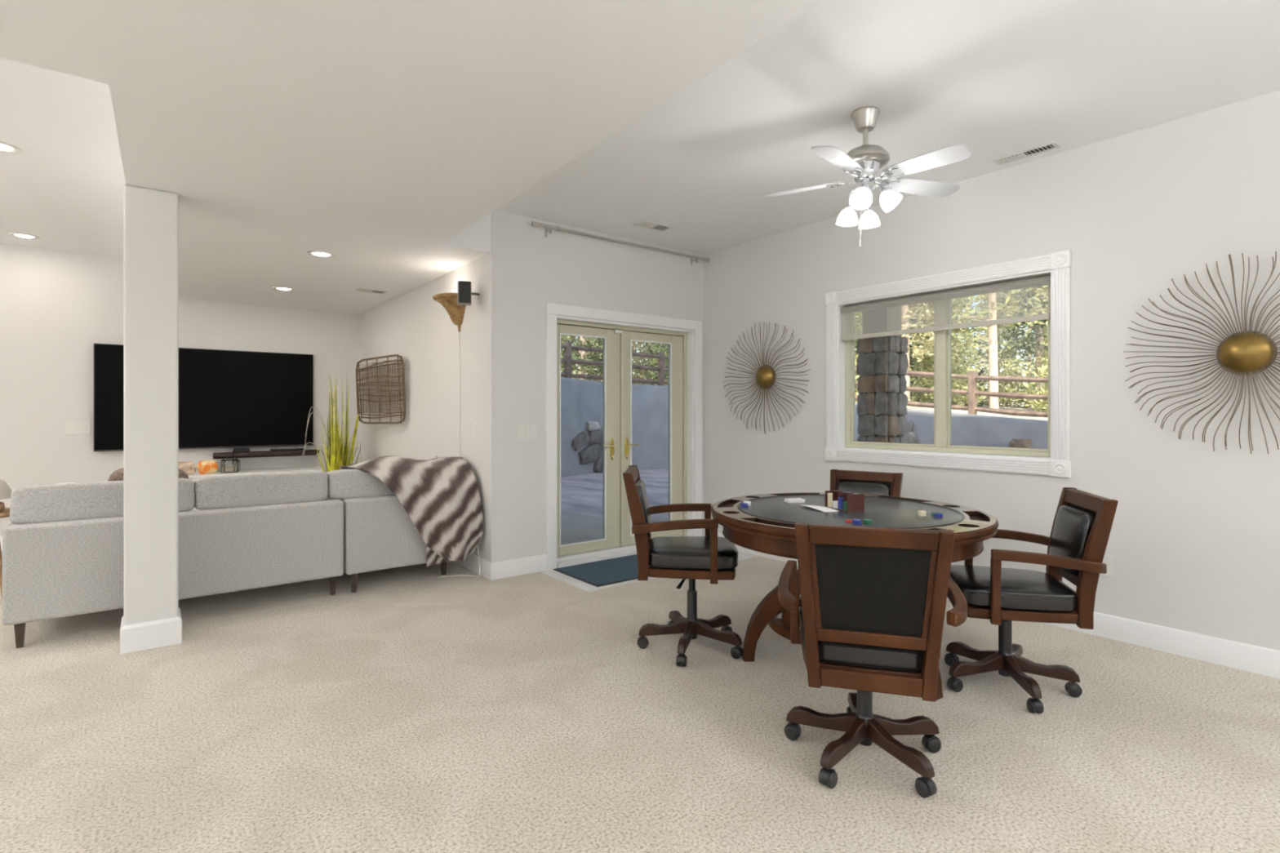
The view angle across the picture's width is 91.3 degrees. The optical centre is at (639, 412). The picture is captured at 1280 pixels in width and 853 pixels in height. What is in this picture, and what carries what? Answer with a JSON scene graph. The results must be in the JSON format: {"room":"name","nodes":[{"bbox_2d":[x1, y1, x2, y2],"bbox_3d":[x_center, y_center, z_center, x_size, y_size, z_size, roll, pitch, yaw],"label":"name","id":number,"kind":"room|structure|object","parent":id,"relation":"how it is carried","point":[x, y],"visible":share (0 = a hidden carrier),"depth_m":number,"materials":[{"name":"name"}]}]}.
{"room":"leisure room","nodes":[
{"label":"leisure room","id":0,"kind":"room"},
{"bbox_2d":[0,57,124,257],"bbox_3d":[-4.976,-1.615,3.119,3.788,0.170,5.080,0,0,-38],"label":"ceiling","id":1,"kind":"structure","parent":0,"point":[64,187],"depth_m":3.87,"materials":[{"name":"white paint"}]},
{"bbox_2d":[0,141,22,153],"bbox_3d":[-3.695,-1.528,3.599,0.196,0.012,0.196,0,0,-38],"label":"recessed light","id":2,"kind":"object","parent":1,"relation":"in","point":[6,148],"visible":1,"depth_m":3.62,"materials":[{"name":"white"}]},
{"bbox_2d":[8,232,39,239],"bbox_3d":[-5.345,-1.528,5.431,0.196,0.012,0.196,0,0,-38],"label":"recessed light","id":3,"kind":"object","parent":1,"relation":"in","point":[25,236],"visible":1,"depth_m":5.41,"materials":[{"name":"white"}]},
{"bbox_2d":[0,244,361,536],"bbox_3d":[-5.752,-0.165,5.831,5.900,3.070,0.150,0,0,-38],"label":"wall","id":4,"kind":"structure","parent":0,"point":[55,305],"depth_m":6.03,"materials":[{"name":"white paint"}]},
{"bbox_2d":[0,535,2,550],"bbox_3d":[-5.707,1.186,5.762,5.886,0.128,0.014,0,0,-38],"label":"baseboard","id":5,"kind":"structure","parent":4,"relation":"attached to","point":[1,536],"depth_m":5.68,"materials":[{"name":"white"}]},
{"bbox_2d":[64,421,90,435],"bbox_3d":[-5.400,0.147,6.003,0.190,0.132,0.011,0,0,-38],"label":"light switch","id":6,"kind":"object","parent":4,"relation":"attached to","point":[71,428],"visible":1,"depth_m":6.00,"materials":[{"name":"white plastic"}]},
{"bbox_2d":[93,343,313,451],"bbox_3d":[-4.534,-0.145,6.640,1.910,1.044,0.072,0,0,-38],"label":"television","id":7,"kind":"object","parent":4,"relation":"attached to","point":[228,398],"visible":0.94,"depth_m":6.70,"materials":[{"name":"black"}]},
{"bbox_2d":[213,448,319,458],"bbox_3d":[-4.103,0.461,6.895,0.990,0.068,0.200,0,0,-38],"label":"wall shelf","id":8,"kind":"object","parent":4,"relation":"attached to","point":[313,451],"visible":1,"depth_m":6.84,"materials":[{"name":"brown wood"}]},
{"bbox_2d":[233,448,249,452],"bbox_3d":[-4.296,0.406,6.744,0.140,0.042,0.090,0,0,-38],"label":"media box","id":9,"kind":"object","parent":8,"relation":"on","point":[236,450],"visible":0.88,"depth_m":6.71,"materials":[{"name":"black plastic"}]},
{"bbox_2d":[270,448,303,451],"bbox_3d":[-3.949,0.416,7.015,0.340,0.020,0.060,0,0,-38],"label":"soundbar","id":10,"kind":"object","parent":8,"relation":"on","point":[291,449],"visible":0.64,"depth_m":6.99,"materials":[{"name":"black plastic"}]},
{"bbox_2d":[0,0,824,314],"bbox_3d":[-2.182,-1.445,1.253,5.900,0.510,11.460,0,0,-38],"label":"ceiling","id":11,"kind":"structure","parent":0,"point":[417,120],"depth_m":2.41,"materials":[{"name":"white paint"}]},
{"bbox_2d":[272,286,295,291],"bbox_3d":[-3.430,-1.188,6.024,0.196,0.012,0.196,0,0,-38],"label":"recessed light","id":12,"kind":"object","parent":11,"relation":"in","point":[279,288],"visible":1,"depth_m":6.00,"materials":[{"name":"white"}]},
{"bbox_2d":[306,250,335,257],"bbox_3d":[-2.401,-1.188,4.709,0.196,0.012,0.196,0,0,-38],"label":"recessed light","id":13,"kind":"object","parent":11,"relation":"in","point":[314,253],"visible":1,"depth_m":4.69,"materials":[{"name":"white"}]},
{"bbox_2d":[355,288,387,293],"bbox_3d":[-2.632,-1.188,6.139,0.260,0.011,0.160,0,0,-38],"label":"ceiling vent","id":14,"kind":"object","parent":11,"relation":"in","point":[362,290],"visible":1,"depth_m":6.12,"materials":[{"name":"white metal"}]},
{"bbox_2d":[361,257,482,558],"bbox_3d":[-2.284,-0.165,6.303,0.150,3.070,3.670,0,0,-38],"label":"wall","id":15,"kind":"structure","parent":0,"point":[412,326],"depth_m":5.70,"materials":[{"name":"white paint"}]},
{"bbox_2d":[355,354,405,423],"bbox_3d":[-2.744,-0.235,6.677,0.131,0.721,1.425,0,0,-42],"label":"panel","id":16,"kind":"object","parent":15,"relation":"attached to","point":[401,382],"visible":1,"depth_m":6.58,"materials":[{"name":"brown wicker"}]},
{"bbox_2d":[453,553,492,580],"bbox_3d":[-2.242,1.186,6.115,0.014,0.128,3.690,0,0,-38],"label":"baseboard","id":17,"kind":"structure","parent":15,"relation":"attached to","point":[471,562],"depth_m":4.84,"materials":[{"name":"white wood"}]},
{"bbox_2d":[472,422,477,437],"bbox_3d":[-1.293,0.135,4.901,0.011,0.118,0.085,0,0,-38],"label":"light switch","id":18,"kind":"object","parent":15,"relation":"attached to","point":[474,424],"visible":1,"depth_m":4.89,"materials":[{"name":"white plastic"}]},
{"bbox_2d":[482,210,703,562],"bbox_3d":[-0.234,-0.124,5.467,2.356,2.988,0.170,0,0,-38],"label":"wall","id":19,"kind":"structure","parent":0,"point":[525,269],"depth_m":4.88,"materials":[{"name":"white paint"}]},
{"bbox_2d":[457,280,479,305],"bbox_3d":[-1.311,-0.915,4.804,0.172,0.170,0.107,0,0,-18],"label":"speaker","id":20,"kind":"object","parent":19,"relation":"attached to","point":[464,293],"visible":1,"depth_m":4.75},
{"bbox_2d":[458,280,471,302],"bbox_3d":[-1.330,-0.915,4.748,0.088,0.162,0.012,0,0,-18],"label":"grille","id":21,"kind":"object","parent":20,"relation":"attached to","point":[464,287],"depth_m":4.74,"materials":[{"name":"black metal"}]},
{"bbox_2d":[492,554,546,580],"bbox_3d":[-0.921,1.186,4.814,0.468,0.128,0.014,0,0,-38],"label":"baseboard","id":22,"kind":"structure","parent":19,"relation":"attached to","point":[527,565],"depth_m":4.80,"materials":[{"name":"white wood"}]},
{"bbox_2d":[516,424,536,439],"bbox_3d":[-0.877,0.150,4.851,0.170,0.118,0.011,0,0,-38],"label":"light switch","id":23,"kind":"object","parent":19,"relation":"attached to","point":[523,431],"visible":1,"depth_m":4.85,"materials":[{"name":"white plastic"}]},
{"bbox_2d":[530,221,710,266],"bbox_3d":[-0.104,-1.429,5.401,1.882,0.079,0.094,0,0,-38],"label":"curtain rod","id":24,"kind":"object","parent":19,"relation":"attached to","point":[533,224],"visible":1,"depth_m":5.25,"materials":[{"name":"silver metal"}]},
{"bbox_2d":[545,302,702,570],"bbox_3d":[-0.127,0.190,5.532,1.689,2.120,0.200,0,0,-38],"label":"door","id":25,"kind":"structure","parent":19,"relation":"in","point":[685,346],"depth_m":5.51,"materials":[{"name":"white wood"}]},
{"bbox_2d":[613,329,622,333],"bbox_3d":[-0.191,-0.706,5.469,0.080,0.030,0.030,0,0,-38],"label":"sensor","id":26,"kind":"object","parent":25,"relation":"attached to","point":[617,331],"visible":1,"depth_m":5.46,"materials":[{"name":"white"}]},
{"bbox_2d":[0,508,1279,852],"bbox_3d":[-1.320,1.310,1.925,8.086,0.120,11.460,0,0,-38],"label":"floor","id":27,"kind":"structure","parent":0,"point":[413,709],"depth_m":2.37,"materials":[{"name":"carpet"}]},
{"bbox_2d":[0,507,10,599],"bbox_3d":[-4.317,0.951,4.064,0.440,0.602,0.440,0,0,-38],"label":"side table","id":28,"kind":"object","parent":27,"relation":"on","point":[5,513],"visible":0.38,"depth_m":4.08,"materials":[{"name":"brown wood"}]},
{"bbox_2d":[0,479,12,511],"bbox_3d":[-4.317,0.532,4.064,0.344,0.234,0.344,0,0,-38],"label":"table lamp","id":29,"kind":"object","parent":28,"relation":"on","point":[5,490],"visible":0.92,"depth_m":4.11,"materials":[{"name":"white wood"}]},
{"bbox_2d":[120,184,182,654],"bbox_3d":[-2.665,0.030,3.413,0.258,2.440,0.258,0,0,-38],"label":"column","id":30,"kind":"structure","parent":27,"relation":"on","point":[151,619],"depth_m":3.32,"materials":[{"name":"white paint"}]},
{"bbox_2d":[2,471,343,648],"bbox_3d":[-2.962,0.823,4.133,1.652,0.849,0.960,0,0,-38],"label":"sofa section","id":31,"kind":"object","parent":27,"relation":"on","point":[63,544],"visible":0.89,"depth_m":3.74,"materials":[{"name":"grey fabric"}]},
{"bbox_2d":[9,478,195,524],"bbox_3d":[-3.112,0.512,3.667,0.815,0.226,0.212,0,0,-38],"label":"cushion","id":32,"kind":"object","parent":31,"relation":"on","point":[64,502],"depth_m":3.50,"materials":[{"name":"grey fabric"}]},
{"bbox_2d":[107,468,188,481],"bbox_3d":[-3.152,0.550,4.009,0.428,0.409,0.182,0,0,-38],"label":"throw pillow","id":33,"kind":"object","parent":31,"relation":"on","point":[117,475],"visible":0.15,"depth_m":3.86,"materials":[{"name":"brown fabric"}]},
{"bbox_2d":[194,471,328,510],"bbox_3d":[-2.495,0.512,4.147,0.755,0.226,0.212,0,0,-38],"label":"cushion","id":34,"kind":"object","parent":31,"relation":"on","point":[239,491],"depth_m":4.05,"materials":[{"name":"grey fabric"}]},
{"bbox_2d":[187,466,325,511],"bbox_3d":[-4.211,0.940,6.635,1.520,0.620,0.447,0,0,-38],"label":"media console","id":35,"kind":"object","parent":27,"relation":"on","point":[193,477],"visible":0.09,"depth_m":6.64,"materials":[{"name":"white"}]},
{"bbox_2d":[178,461,195,474],"bbox_3d":[-4.603,0.564,6.328,0.175,0.133,0.072,0,0,-23],"label":"snack bag","id":36,"kind":"object","parent":35,"relation":"on","point":[188,467],"visible":0.59,"depth_m":6.32,"materials":[{"name":"beige plastic"}]},
{"bbox_2d":[195,460,217,474],"bbox_3d":[-4.448,0.561,6.422,0.072,0.138,0.185,0,0,42],"label":"snack bag","id":37,"kind":"object","parent":35,"relation":"on","point":[203,467],"visible":1,"depth_m":6.40,"materials":[{"name":"orange plastic"}]},
{"bbox_2d":[219,457,240,472],"bbox_3d":[-4.313,0.553,6.579,0.185,0.148,0.185,0,0,-38],"label":"glass jar","id":38,"kind":"object","parent":35,"relation":"on","point":[235,468],"visible":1,"depth_m":6.54,"materials":[{"name":"beige"}]},
{"bbox_2d":[298,371,362,501],"bbox_3d":[-3.320,0.401,6.802,0.384,1.698,0.642,0,0,26],"label":"potted grass","id":39,"kind":"object","parent":27,"relation":"on","point":[335,455],"depth_m":6.77,"materials":[{"name":"green plant"}]},
{"bbox_2d":[326,468,447,592],"bbox_3d":[-2.163,0.823,5.097,0.938,0.849,1.500,0,0,-38],"label":"sofa section","id":40,"kind":"object","parent":27,"relation":"on","point":[380,534],"visible":0.35,"depth_m":4.40,"materials":[{"name":"grey fabric"}]},
{"bbox_2d":[326,468,394,499],"bbox_3d":[-1.839,0.512,4.659,0.911,0.226,0.212,0,0,-38],"label":"cushion","id":41,"kind":"object","parent":40,"relation":"on","point":[353,483],"depth_m":4.40,"materials":[{"name":"grey fabric"}]},
{"bbox_2d":[339,455,483,567],"bbox_3d":[-1.715,0.720,4.670,0.930,0.816,0.644,0,0,-38],"label":"fur throw","id":42,"kind":"object","parent":40,"relation":"on","point":[441,496],"visible":0.94,"depth_m":4.57,"materials":[{"name":"fur"}]},
{"bbox_2d":[432,293,466,457],"bbox_3d":[-1.570,0.075,5.091,0.215,2.050,0.430,0,0,-38],"label":"floor lamp","id":43,"kind":"object","parent":27,"relation":"on","point":[455,312],"depth_m":5.06,"materials":[{"name":"gold metal"}]},
{"bbox_2d":[437,545,480,577],"bbox_3d":[-1.367,1.080,4.794,0.321,0.346,0.155,0,0,0],"label":"power cord","id":44,"kind":"object","parent":27,"relation":"on","point":[477,545],"visible":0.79,"depth_m":4.75,"materials":[{"name":"white plastic"}]},
{"bbox_2d":[540,551,759,591],"bbox_3d":[0.125,1.247,5.161,1.755,0.006,0.695,0,0,-38],"label":"floor tile","id":45,"kind":"structure","parent":27,"relation":"on","point":[579,584],"depth_m":4.62,"materials":[{"name":"beige tile"}]},
{"bbox_2d":[553,554,648,586],"bbox_3d":[-0.122,1.238,4.994,0.950,0.012,0.625,0,0,-38],"label":"door mat","id":46,"kind":"object","parent":45,"relation":"on","point":[617,570],"visible":0.56,"depth_m":4.86,"materials":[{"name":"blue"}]},
{"bbox_2d":[622,465,742,666],"bbox_3d":[0.230,0.775,3.336,0.610,0.947,0.592,0,0,3],"label":"chair","id":47,"kind":"object","parent":27,"relation":"on","point":[711,557],"visible":1,"depth_m":3.15,"materials":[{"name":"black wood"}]},
{"bbox_2d":[635,480,651,537],"bbox_3d":[0.012,0.508,3.347,0.099,0.272,0.338,0,0,3],"label":"cushion","id":48,"kind":"object","parent":47,"relation":"on","point":[640,485],"depth_m":3.22,"materials":[{"name":"black leather"}]},
{"bbox_2d":[648,536,737,569],"bbox_3d":[0.273,0.743,3.334,0.470,0.106,0.460,0,0,3],"label":"seat cushion","id":49,"kind":"object","parent":47,"relation":"on","point":[664,553],"depth_m":3.14,"materials":[{"name":"black leather"}]},
{"bbox_2d":[711,492,998,700],"bbox_3d":[1.039,0.868,3.169,1.351,0.764,1.351,0,0,-10],"label":"table","id":50,"kind":"object","parent":27,"relation":"on","point":[767,525],"visible":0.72,"depth_m":2.99,"materials":[{"name":"brown wood"}]},
{"bbox_2d":[784,497,805,502],"bbox_3d":[0.845,0.480,3.416,0.096,0.016,0.062,0,0,-14],"label":"deck","id":51,"kind":"object","parent":50,"relation":"on","point":[791,500],"visible":1,"depth_m":3.39,"materials":[{"name":"white paper"}]},
{"bbox_2d":[800,504,839,512],"bbox_3d":[0.907,0.483,3.169,0.085,0.010,0.214,0,0,-21],"label":"leaflet","id":52,"kind":"object","parent":50,"relation":"on","point":[825,509],"visible":1,"depth_m":3.13,"materials":[{"name":"white paper"}]},
{"bbox_2d":[825,489,864,512],"bbox_3d":[1.027,0.444,3.143,0.104,0.088,0.168,0,0,-24],"label":"rack","id":53,"kind":"object","parent":50,"relation":"on","point":[855,502],"visible":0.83,"depth_m":3.08,"materials":[{"name":"brown wood"}]},
{"bbox_2d":[830,469,902,497],"bbox_3d":[1.349,0.822,3.972,0.592,0.855,0.609,0,0,36],"label":"chair","id":54,"kind":"object","parent":27,"relation":"on","point":[881,483],"visible":0.06,"depth_m":4.14,"materials":[{"name":"black wood"}]},
{"bbox_2d":[837,480,890,495],"bbox_3d":[1.478,0.600,4.147,0.338,0.272,0.099,0,0,36],"label":"cushion","id":55,"kind":"object","parent":54,"relation":"on","point":[870,487],"depth_m":4.13,"materials":[{"name":"black leather"}]},
{"bbox_2d":[777,522,967,797],"bbox_3d":[0.809,0.804,2.247,0.592,0.890,0.645,0,0,16],"label":"chair","id":56,"kind":"object","parent":27,"relation":"on","point":[873,599],"visible":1,"depth_m":2.01,"materials":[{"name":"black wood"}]},
{"bbox_2d":[800,608,923,671],"bbox_3d":[0.817,0.800,2.272,0.460,0.106,0.470,0,0,16],"label":"seat cushion","id":57,"kind":"object","parent":56,"relation":"on","point":[866,658],"depth_m":2.05,"materials":[{"name":"black leather"}]},
{"bbox_2d":[944,487,1118,713],"bbox_3d":[1.716,0.803,2.854,0.618,0.891,0.592,0,0,16],"label":"chair","id":58,"kind":"object","parent":27,"relation":"on","point":[1077,543],"visible":0.91,"depth_m":2.69,"materials":[{"name":"black wood"}]},
{"bbox_2d":[950,564,1076,612],"bbox_3d":[1.678,0.799,2.865,0.470,0.106,0.460,0,0,16],"label":"seat cushion","id":59,"kind":"object","parent":58,"relation":"on","point":[1022,590],"depth_m":2.70,"materials":[{"name":"black leather"}]},
{"bbox_2d":[1048,505,1095,575],"bbox_3d":[1.929,0.564,2.793,0.099,0.272,0.338,0,0,16],"label":"cushion","id":60,"kind":"object","parent":58,"relation":"on","point":[1073,526],"depth_m":2.74,"materials":[{"name":"black leather"}]},
{"bbox_2d":[494,0,1279,254],"bbox_3d":[1.825,-1.578,2.039,2.986,0.120,7.770,0,0,-38],"label":"ceiling","id":61,"kind":"structure","parent":0,"point":[994,78],"depth_m":3.01,"materials":[{"name":"white paint"}]},
{"bbox_2d":[634,220,673,231],"bbox_3d":[0.115,-1.512,5.080,0.300,0.011,0.140,0,0,-38],"label":"ceiling vent","id":62,"kind":"object","parent":61,"relation":"in","point":[646,224],"visible":1,"depth_m":5.06,"materials":[{"name":"white metal"}]},
{"bbox_2d":[765,106,971,247],"bbox_3d":[1.165,-1.175,3.082,1.016,0.683,0.684,0,0,4],"label":"ceiling fan","id":63,"kind":"object","parent":61,"relation":"hanging from","point":[864,162],"visible":1,"depth_m":3.10,"materials":[{"name":"silver metal"}]},
{"bbox_2d":[991,142,1061,165],"bbox_3d":[2.259,-1.512,3.664,0.110,0.011,0.330,0,0,-38],"label":"ceiling vent","id":64,"kind":"object","parent":61,"relation":"in","point":[1052,145],"visible":1,"depth_m":3.65,"materials":[{"name":"white metal"}]},
{"bbox_2d":[703,89,1279,650],"bbox_3d":[3.070,-0.124,3.009,0.170,2.988,7.770,0,0,-38],"label":"wall","id":65,"kind":"structure","parent":0,"point":[1193,544],"depth_m":3.42,"materials":[{"name":"white paint"}]},
{"bbox_2d":[722,322,810,433],"bbox_3d":[1.057,-0.297,5.384,0.078,0.966,0.970,0,0,-38],"label":"sunburst","id":66,"kind":"object","parent":65,"relation":"attached to","point":[765,376],"visible":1,"depth_m":5.36,"materials":[{"name":"brown metal"}]},
{"bbox_2d":[825,249,1071,477],"bbox_3d":[2.035,-0.280,4.309,0.203,1.312,1.660,0,0,-38],"label":"window","id":67,"kind":"structure","parent":65,"relation":"in","point":[1055,460],"depth_m":4.25,"materials":[{"name":"white wood"}]},
{"bbox_2d":[840,275,1050,341],"bbox_3d":[2.016,-0.430,4.291,0.057,0.776,1.449,0,0,-38],"label":"roller shade","id":68,"kind":"object","parent":67,"relation":"attached to","point":[1041,281],"visible":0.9,"depth_m":4.17,"materials":[{"name":"grey fabric"}]},
{"bbox_2d":[703,528,1279,679],"bbox_3d":[3.001,1.186,2.947,0.014,0.128,7.756,0,0,-38],"label":"baseboard","id":69,"kind":"structure","parent":65,"relation":"attached to","point":[1236,655],"depth_m":3.22,"materials":[{"name":"white wood"}]},
{"bbox_2d":[1099,555,1112,576],"bbox_3d":[2.592,0.850,3.486,0.014,0.116,0.072,0,0,-38],"label":"wall outlet","id":70,"kind":"object","parent":65,"relation":"attached to","point":[1108,559],"visible":0.52,"depth_m":3.46,"materials":[{"name":"white plastic"}]},
{"bbox_2d":[1123,251,1279,453],"bbox_3d":[2.914,-0.288,3.004,0.078,0.973,0.969,0,0,-38],"label":"sunburst","id":71,"kind":"object","parent":65,"relation":"attached to","point":[1246,353],"visible":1,"depth_m":3.04,"materials":[{"name":"brown metal"}]},
{"label":"outside","id":72,"kind":"structure","parent":0,"visible":0},
{"bbox_2d":[560,469,668,525],"bbox_3d":[3.987,1.470,14.523,19.850,0.200,30.000,0,0,-38],"label":"patio","id":73,"kind":"structure","parent":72,"point":[583,494],"depth_m":10.69,"materials":[{"name":"grey concrete"}]},
{"bbox_2d":[560,377,1047,477],"bbox_3d":[2.210,0.250,12.939,12.467,2.440,4.700,0,0,6],"label":"wall","id":74,"kind":"structure","parent":73,"relation":"on","point":[581,400],"depth_m":13.65,"materials":[{"name":"paint"}]},
{"bbox_2d":[560,341,1047,417],"bbox_3d":[2.299,-0.525,13.174,12.672,2.576,4.540,0,0,6],"label":"rail fence","id":75,"kind":"object","parent":74,"relation":"on","point":[972,377],"visible":0.28,"depth_m":13.12,"materials":[{"name":"brown wood"}]},
{"bbox_2d":[856,306,908,443],"bbox_3d":[3.408,-0.223,8.805,0.576,3.213,0.570,0,0,-38],"label":"stone pillar","id":76,"kind":"structure","parent":73,"relation":"on","point":[882,363],"depth_m":8.63,"materials":[{"name":"grey stone"}]},
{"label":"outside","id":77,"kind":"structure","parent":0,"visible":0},
{"bbox_2d":[855,401,1047,420],"bbox_3d":[20.636,-0.696,85.311,153.751,2.564,121.425,0,0,-38],"label":"hillside","id":78,"kind":"structure","parent":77,"point":[1017,408],"depth_m":16.22,"materials":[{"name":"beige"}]},
{"bbox_2d":[560,335,602,381],"bbox_3d":[-2.793,-4.487,28.056,2.959,8.303,2.934,0,0,-31],"label":"pine tree","id":79,"kind":"object","parent":78,"relation":"on","point":[576,371],"visible":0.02,"depth_m":27.64,"materials":[{"name":"green plant"}]},
{"bbox_2d":[560,334,603,382],"bbox_3d":[-2.216,-6.108,22.714,3.418,11.547,3.283,0,0,15],"label":"pine tree","id":80,"kind":"object","parent":78,"relation":"on","point":[568,336],"visible":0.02,"depth_m":22.31,"materials":[{"name":"green plant"}]},
{"bbox_2d":[560,334,635,380],"bbox_3d":[-1.719,-5.115,18.785,3.041,9.566,3.163,0,0,-32],"label":"pine tree","id":81,"kind":"object","parent":78,"relation":"on","point":[582,355],"visible":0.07,"depth_m":18.11,"materials":[{"name":"green plant"}]},
{"bbox_2d":[599,341,645,384],"bbox_3d":[-0.838,-4.876,30.901,2.868,9.168,2.636,0,0,17],"label":"pine tree","id":82,"kind":"object","parent":78,"relation":"on","point":[633,350],"visible":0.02,"depth_m":30.60,"materials":[{"name":"green plant"}]},
{"bbox_2d":[631,341,668,386],"bbox_3d":[0.495,-5.788,27.449,2.835,11.055,2.625,0,0,43],"label":"pine tree","id":83,"kind":"object","parent":78,"relation":"on","point":[636,345],"visible":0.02,"depth_m":27.13,"materials":[{"name":"green plant"}]},
{"bbox_2d":[640,342,668,385],"bbox_3d":[1.172,-5.406,33.250,3.070,10.315,3.129,0,0,35],"label":"pine tree","id":84,"kind":"object","parent":78,"relation":"on","point":[644,342],"visible":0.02,"depth_m":32.82,"materials":[{"name":"green plant"}]},
{"bbox_2d":[641,342,668,384],"bbox_3d":[1.421,-4.658,23.149,2.864,8.865,2.856,0,0,30],"label":"pine tree","id":85,"kind":"object","parent":78,"relation":"on","point":[649,350],"visible":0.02,"depth_m":22.93,"materials":[{"name":"green plant"}]},
{"bbox_2d":[646,342,668,386],"bbox_3d":[1.644,-5.585,18.423,3.072,10.797,2.936,0,0,26],"label":"pine tree","id":86,"kind":"object","parent":78,"relation":"on","point":[664,348],"visible":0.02,"depth_m":18.26,"materials":[{"name":"green plant"}]},
{"bbox_2d":[854,311,862,402],"bbox_3d":[6.355,-5.674,18.796,3.025,11.706,3.186,0,0,-15],"label":"pine tree","id":87,"kind":"object","parent":78,"relation":"on","point":[856,314],"visible":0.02,"depth_m":18.00,"materials":[{"name":"green plant"}]},
{"bbox_2d":[854,311,862,400],"bbox_3d":[8.300,-5.471,25.103,3.137,11.283,3.170,0,0,-18],"label":"pine tree","id":88,"kind":"object","parent":78,"relation":"on","point":[858,322],"visible":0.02,"depth_m":24.69,"materials":[{"name":"green plant"}]},
{"bbox_2d":[854,316,862,392],"bbox_3d":[10.020,-5.615,27.800,2.912,11.655,3.067,0,0,-38],"label":"pine tree","id":89,"kind":"object","parent":78,"relation":"on","point":[859,317],"visible":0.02,"depth_m":27.63,"materials":[{"name":"green plant"}]},
{"bbox_2d":[901,301,933,400],"bbox_3d":[8.993,-5.327,21.161,2.743,11.266,2.761,0,0,12],"label":"pine tree","id":90,"kind":"object","parent":78,"relation":"on","point":[906,323],"visible":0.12,"depth_m":21.04,"materials":[{"name":"green plant"}]},
{"bbox_2d":[909,306,931,399],"bbox_3d":[15.198,-3.848,33.513,3.122,8.385,3.210,0,0,-27],"label":"pine tree","id":91,"kind":"object","parent":78,"relation":"on","point":[910,306],"visible":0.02,"depth_m":33.24,"materials":[{"name":"green plant"}]},
{"bbox_2d":[908,302,933,403],"bbox_3d":[13.750,-4.048,30.646,2.978,8.774,2.950,0,0,-38],"label":"pine tree","id":92,"kind":"object","parent":78,"relation":"on","point":[910,319],"visible":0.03,"depth_m":30.42,"materials":[{"name":"green plant"}]},
{"bbox_2d":[909,297,981,405],"bbox_3d":[12.385,-4.840,25.744,2.840,10.465,2.800,0,0,-27],"label":"pine tree","id":93,"kind":"object","parent":78,"relation":"on","point":[967,337],"visible":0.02,"depth_m":25.47,"materials":[{"name":"green plant"}]},
{"bbox_2d":[909,296,987,405],"bbox_3d":[11.179,-4.530,22.809,2.776,9.855,2.776,0,0,42],"label":"pine tree","id":94,"kind":"object","parent":78,"relation":"on","point":[924,396],"visible":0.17,"depth_m":22.53,"materials":[{"name":"green plant"}]},
{"bbox_2d":[928,295,987,407],"bbox_3d":[14.033,-4.834,27.942,2.704,10.495,2.751,0,0,29],"label":"pine tree","id":95,"kind":"object","parent":78,"relation":"on","point":[980,404],"visible":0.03,"depth_m":27.49,"materials":[{"name":"green plant"}]},
{"bbox_2d":[971,291,1019,404],"bbox_3d":[19.201,-5.208,34.030,2.805,11.362,3.008,0,0,-32],"label":"pine tree","id":96,"kind":"object","parent":78,"relation":"on","point":[983,340],"visible":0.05,"depth_m":33.88,"materials":[{"name":"green plant"}]},
{"bbox_2d":[951,286,1047,408],"bbox_3d":[9.992,-5.134,17.431,2.844,11.221,3.028,0,0,-4],"label":"pine tree","id":97,"kind":"object","parent":78,"relation":"on","point":[992,306],"visible":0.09,"depth_m":17.40,"materials":[{"name":"green plant"}]},
{"bbox_2d":[972,291,1026,407],"bbox_3d":[17.723,-5.249,31.069,2.975,11.457,2.800,0,0,-15],"label":"pine tree","id":98,"kind":"object","parent":78,"relation":"on","point":[984,335],"visible":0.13,"depth_m":30.92,"materials":[{"name":"green plant"}]},
{"bbox_2d":[997,284,1047,408],"bbox_3d":[14.230,-5.133,22.150,2.838,11.362,2.916,0,0,14],"label":"pine tree","id":99,"kind":"object","parent":78,"relation":"on","point":[1038,338],"visible":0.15,"depth_m":22.19,"materials":[{"name":"green plant"}]},
{"bbox_2d":[997,286,1047,408],"bbox_3d":[17.544,-4.429,28.316,3.070,9.915,2.973,0,0,15],"label":"pine tree","id":100,"kind":"object","parent":78,"relation":"on","point":[1028,365],"visible":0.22,"depth_m":28.15,"materials":[{"name":"green plant"}]},
{"bbox_2d":[1024,285,1047,412],"bbox_3d":[13.298,-3.678,18.878,2.679,8.550,2.685,0,0,-6],"label":"pine tree","id":101,"kind":"object","parent":78,"relation":"on","point":[1043,391],"visible":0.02,"depth_m":19.27,"materials":[{"name":"green plant"}]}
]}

